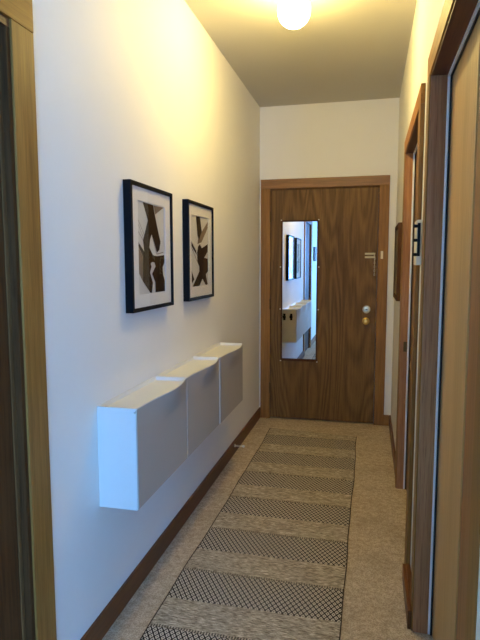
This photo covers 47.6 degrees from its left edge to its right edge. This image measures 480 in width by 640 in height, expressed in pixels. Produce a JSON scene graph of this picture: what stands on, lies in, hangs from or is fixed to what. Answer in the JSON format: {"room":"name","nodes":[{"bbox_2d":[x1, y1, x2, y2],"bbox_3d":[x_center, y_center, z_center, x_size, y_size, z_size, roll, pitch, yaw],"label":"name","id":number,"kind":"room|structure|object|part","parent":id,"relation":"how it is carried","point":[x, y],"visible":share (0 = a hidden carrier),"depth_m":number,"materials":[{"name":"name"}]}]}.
{"room":"apartment entrance hallway","nodes":[
{"label":"apartment entrance hallway","id":0,"kind":"room"},
{"bbox_2d":[32,0,259,639],"bbox_3d":[-1.052,-0.074,1.003,0.600,2.739,8.349,1,6,13],"label":"wall","id":1,"kind":"structure","parent":0,"point":[140,91],"depth_m":2.13,"materials":[{"name":"paint"}]},
{"bbox_2d":[0,64,25,639],"bbox_3d":[-0.742,0.265,1.170,0.042,2.007,0.764,1,6,13],"label":"door","id":2,"kind":"structure","parent":1,"relation":"in","point":[12,599],"depth_m":1.51,"materials":[{"name":"brown wood"}]},
{"bbox_2d":[0,0,56,639],"bbox_3d":[-0.772,0.211,1.175,0.159,2.134,0.989,1,6,13],"label":"door frame","id":3,"kind":"structure","parent":1,"relation":"attached to","point":[16,16],"depth_m":1.54,"materials":[{"name":"brown wood"}]},
{"bbox_3d":[-0.705,-0.804,1.053,0.018,0.092,0.989,1,6,13],"label":"head casing","id":4,"kind":"part","parent":3,"relation":"part of","materials":[{"name":"brown wood"}]},
{"bbox_2d":[97,376,186,510],"bbox_3d":[-0.369,0.477,2.244,0.179,0.379,0.552,1,6,13],"label":"cabinet","id":5,"kind":"object","parent":1,"relation":"attached to","point":[142,430],"visible":1,"depth_m":2.03,"materials":[{"name":"white plastic"}]},
{"bbox_2d":[97,376,186,412],"bbox_3d":[-0.370,0.298,2.226,0.179,0.018,0.550,1,6,13],"label":"tray","id":6,"kind":"object","parent":5,"relation":"on","point":[148,395],"depth_m":2.18,"materials":[{"name":"white plastic"}]},
{"bbox_3d":[-0.297,0.480,2.227,0.030,0.372,0.544,1,6,13],"label":"flap door","id":7,"kind":"part","parent":5,"relation":"part of","materials":[{"name":"white plastic"}]},
{"bbox_2d":[123,179,173,312],"bbox_3d":[-0.391,-0.314,2.392,0.033,0.530,0.469,1,6,13],"label":"picture frame","id":8,"kind":"object","parent":1,"relation":"attached to","point":[147,210],"visible":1,"depth_m":2.34,"materials":[{"name":"black paint"}]},
{"bbox_2d":[138,200,164,294],"bbox_3d":[-0.388,-0.313,2.393,0.003,0.397,0.314,1,6,13],"label":"art print","id":9,"kind":"object","parent":8,"relation":"attached to","point":[151,213],"depth_m":2.38,"materials":[{"name":"brown"}]},
{"bbox_2d":[80,407,259,639],"bbox_3d":[-0.203,1.010,3.360,0.014,0.092,3.334,1,6,13],"label":"baseboard","id":10,"kind":"structure","parent":1,"relation":"attached to","point":[110,613],"depth_m":2.56,"materials":[{"name":"brown wood"}]},
{"bbox_2d":[156,356,219,456],"bbox_3d":[-0.241,0.422,2.779,0.179,0.379,0.551,1,6,13],"label":"cabinet","id":11,"kind":"object","parent":1,"relation":"attached to","point":[201,373],"visible":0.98,"depth_m":2.73,"materials":[{"name":"white plastic"}]},
{"bbox_2d":[156,356,218,377],"bbox_3d":[-0.242,0.242,2.760,0.179,0.018,0.550,1,6,13],"label":"tray","id":12,"kind":"object","parent":11,"relation":"on","point":[193,367],"depth_m":2.77,"materials":[{"name":"white plastic"}]},
{"bbox_3d":[-0.169,0.424,2.762,0.030,0.372,0.544,1,6,13],"label":"flap door","id":13,"kind":"part","parent":11,"relation":"part of","materials":[{"name":"white plastic"}]},
{"bbox_2d":[182,199,213,301],"bbox_3d":[-0.229,-0.385,3.071,0.033,0.532,0.470,1,6,13],"label":"picture frame","id":14,"kind":"object","parent":1,"relation":"attached to","point":[198,218],"visible":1,"depth_m":3.02,"materials":[{"name":"black paint"}]},
{"bbox_2d":[191,214,207,286],"bbox_3d":[-0.227,-0.386,3.064,0.003,0.396,0.330,1,6,13],"label":"art print","id":15,"kind":"object","parent":14,"relation":"attached to","point":[199,222],"depth_m":3.05,"materials":[{"name":"brown"}]},
{"bbox_2d":[194,342,242,422],"bbox_3d":[-0.108,0.365,3.326,0.183,0.379,0.580,1,6,13],"label":"cabinet","id":16,"kind":"object","parent":1,"relation":"attached to","point":[230,355],"visible":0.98,"depth_m":3.26,"materials":[{"name":"white plastic"}]},
{"bbox_2d":[194,342,242,358],"bbox_3d":[-0.112,0.187,3.294,0.183,0.018,0.550,1,6,13],"label":"tray","id":17,"kind":"object","parent":16,"relation":"on","point":[221,350],"depth_m":3.30,"materials":[{"name":"white plastic"}]},
{"bbox_3d":[-0.037,0.369,3.295,0.030,0.372,0.544,1,6,13],"label":"flap door","id":18,"kind":"part","parent":16,"relation":"part of","materials":[{"name":"white plastic"}]},
{"bbox_2d":[102,417,432,639],"bbox_3d":[0.915,1.383,0.684,4.640,0.100,8.349,1,6,13],"label":"floor","id":19,"kind":"structure","parent":0,"point":[373,601],"depth_m":2.73,"materials":[{"name":"carpet"}]},
{"bbox_2d":[140,428,356,639],"bbox_3d":[0.227,1.093,2.959,0.739,0.008,3.313,1,6,13],"label":"rug","id":20,"kind":"object","parent":19,"relation":"on","point":[271,564],"visible":1,"depth_m":2.61,"materials":[{"name":"beige fabric"}]},
{"bbox_2d":[184,0,416,106],"bbox_3d":[0.910,-1.441,0.391,4.640,0.100,8.349,1,6,13],"label":"ceiling","id":21,"kind":"structure","parent":0,"point":[346,50],"depth_m":3.37,"materials":[{"name":"white paint"}]},
{"bbox_2d":[278,0,309,28],"bbox_3d":[0.261,-1.518,2.627,0.158,0.205,0.158,1,6,13],"label":"ceiling lamp","id":22,"kind":"object","parent":21,"relation":"attached to","point":[293,14],"visible":1,"depth_m":2.58,"materials":[{"name":"white plastic"}]},
{"bbox_2d":[259,98,399,419],"bbox_3d":[1.095,-0.460,4.691,1.859,2.739,0.140,1,6,13],"label":"wall","id":23,"kind":"structure","parent":0,"point":[360,137],"depth_m":4.59,"materials":[{"name":"paint"}]},
{"bbox_2d":[269,187,378,422],"bbox_3d":[0.708,-0.113,4.728,0.920,2.018,0.105,1,6,13],"label":"door","id":24,"kind":"structure","parent":23,"relation":"in","point":[339,386],"depth_m":4.72,"materials":[{"name":"brown wood"}]},
{"bbox_2d":[280,219,318,361],"bbox_3d":[0.519,-0.249,4.769,0.346,1.248,0.010,1,6,13],"label":"wall mirror","id":25,"kind":"object","parent":24,"relation":"attached to","point":[299,266],"visible":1,"depth_m":4.77,"materials":[{"name":"clear glass"}]},
{"bbox_3d":[1.072,0.013,4.635,0.062,0.062,0.067,1,6,13],"label":"knob","id":26,"kind":"part","parent":24,"relation":"part of","materials":[{"name":"gold metal"}]},
{"bbox_2d":[260,175,389,425],"bbox_3d":[0.719,-0.157,4.754,1.088,2.122,0.094,1,6,13],"label":"door frame","id":27,"kind":"structure","parent":23,"relation":"attached to","point":[381,181],"depth_m":4.68,"materials":[{"name":"brown wood"}]},
{"bbox_3d":[0.713,-1.171,4.626,1.088,0.080,0.020,1,6,13],"label":"head casing","id":28,"kind":"part","parent":27,"relation":"part of","materials":[{"name":"brown wood"}]},
{"bbox_2d":[384,415,388,425],"bbox_3d":[1.265,0.867,4.709,0.046,0.092,0.014,1,6,13],"label":"baseboard","id":29,"kind":"structure","parent":23,"relation":"attached to","point":[386,417],"depth_m":4.70,"materials":[{"name":"brown wood"}]},
{"bbox_2d":[391,0,479,639],"bbox_3d":[2.146,-0.209,2.249,2.758,2.739,4.149,1,6,13],"label":"wall","id":30,"kind":"structure","parent":0,"point":[427,14],"depth_m":2.80,"materials":[{"name":"paint"}]},
{"bbox_2d":[389,415,395,473],"bbox_3d":[1.149,0.931,4.093,0.014,0.092,1.272,1,6,13],"label":"baseboard","id":31,"kind":"structure","parent":30,"relation":"attached to","point":[390,421],"depth_m":4.07,"materials":[{"name":"brown wood"}]},
{"bbox_2d":[393,222,401,300],"bbox_3d":[1.079,-0.394,3.711,0.033,0.500,0.500,1,6,13],"label":"picture frame","id":32,"kind":"object","parent":30,"relation":"attached to","point":[398,229],"visible":0.82,"depth_m":3.49,"materials":[{"name":"brown wood"}]},
{"bbox_2d":[394,230,397,293],"bbox_3d":[1.081,-0.394,3.710,0.026,0.440,0.440,1,6,13],"label":"art print","id":33,"kind":"object","parent":32,"relation":"attached to","point":[396,231],"depth_m":3.81},
{"bbox_2d":[402,564,410,628],"bbox_3d":[0.697,1.133,2.247,0.032,0.074,0.342,1,6,13],"label":"baseboard","id":34,"kind":"structure","parent":30,"relation":"attached to","point":[406,569],"depth_m":2.23,"materials":[{"name":"brown wood"}]},
{"bbox_2d":[395,83,425,563],"bbox_3d":[0.941,0.043,2.831,0.158,2.122,1.115,1,6,13],"label":"door frame","id":35,"kind":"structure","parent":30,"relation":"attached to","point":[414,141],"depth_m":3.20,"materials":[{"name":"brown wood"}]},
{"bbox_3d":[0.999,0.162,3.293,0.020,0.060,0.002,1,6,13],"label":"strike plate","id":36,"kind":"part","parent":35,"relation":"part of","materials":[{"name":"brown metal"}]},
{"bbox_3d":[0.871,-0.975,2.741,0.018,0.078,1.115,1,6,13],"label":"head casing","id":37,"kind":"part","parent":35,"relation":"part of","materials":[{"name":"brown wood"}]},
{"bbox_2d":[406,154,416,490],"bbox_3d":[0.912,0.081,2.841,0.095,2.025,0.899,1,6,13],"label":"door","id":38,"kind":"structure","parent":30,"relation":"in","point":[416,154],"depth_m":3.24,"materials":[{"name":"brown wood"}]},
{"bbox_2d":[413,220,422,264],"bbox_3d":[0.705,-0.305,2.157,0.040,0.175,0.127,1,6,13],"label":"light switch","id":39,"kind":"object","parent":30,"relation":"attached to","point":[418,226],"visible":0.89,"depth_m":2.11,"materials":[{"name":"beige plastic"}]},
{"bbox_2d":[410,0,479,639],"bbox_3d":[0.610,0.187,1.448,0.158,2.122,1.208,1,6,13],"label":"door frame","id":40,"kind":"structure","parent":30,"relation":"attached to","point":[458,19],"depth_m":1.92,"materials":[{"name":"brown wood"}]},
{"bbox_3d":[0.540,-0.831,1.359,0.018,0.078,1.208,1,6,13],"label":"head casing","id":41,"kind":"part","parent":40,"relation":"part of","materials":[{"name":"brown wood"}]},
{"bbox_2d":[432,15,479,639],"bbox_3d":[0.681,0.199,1.708,0.033,2.025,0.493,1,6,13],"label":"door","id":42,"kind":"structure","parent":30,"relation":"in","point":[466,76],"depth_m":1.65,"materials":[{"name":"brown wood"}]},
{"bbox_3d":[0.612,0.227,1.489,0.001,2.014,0.031,1,6,13],"label":"edge moulding","id":43,"kind":"part","parent":42,"relation":"part of","materials":[{"name":"brown wood"}]},
{"bbox_2d":[456,80,479,639],"bbox_3d":[0.564,0.251,1.210,0.030,2.025,0.531,1,6,13],"label":"door","id":44,"kind":"structure","parent":30,"relation":"in","point":[475,271],"depth_m":1.41,"materials":[{"name":"brown wood"}]}
]}

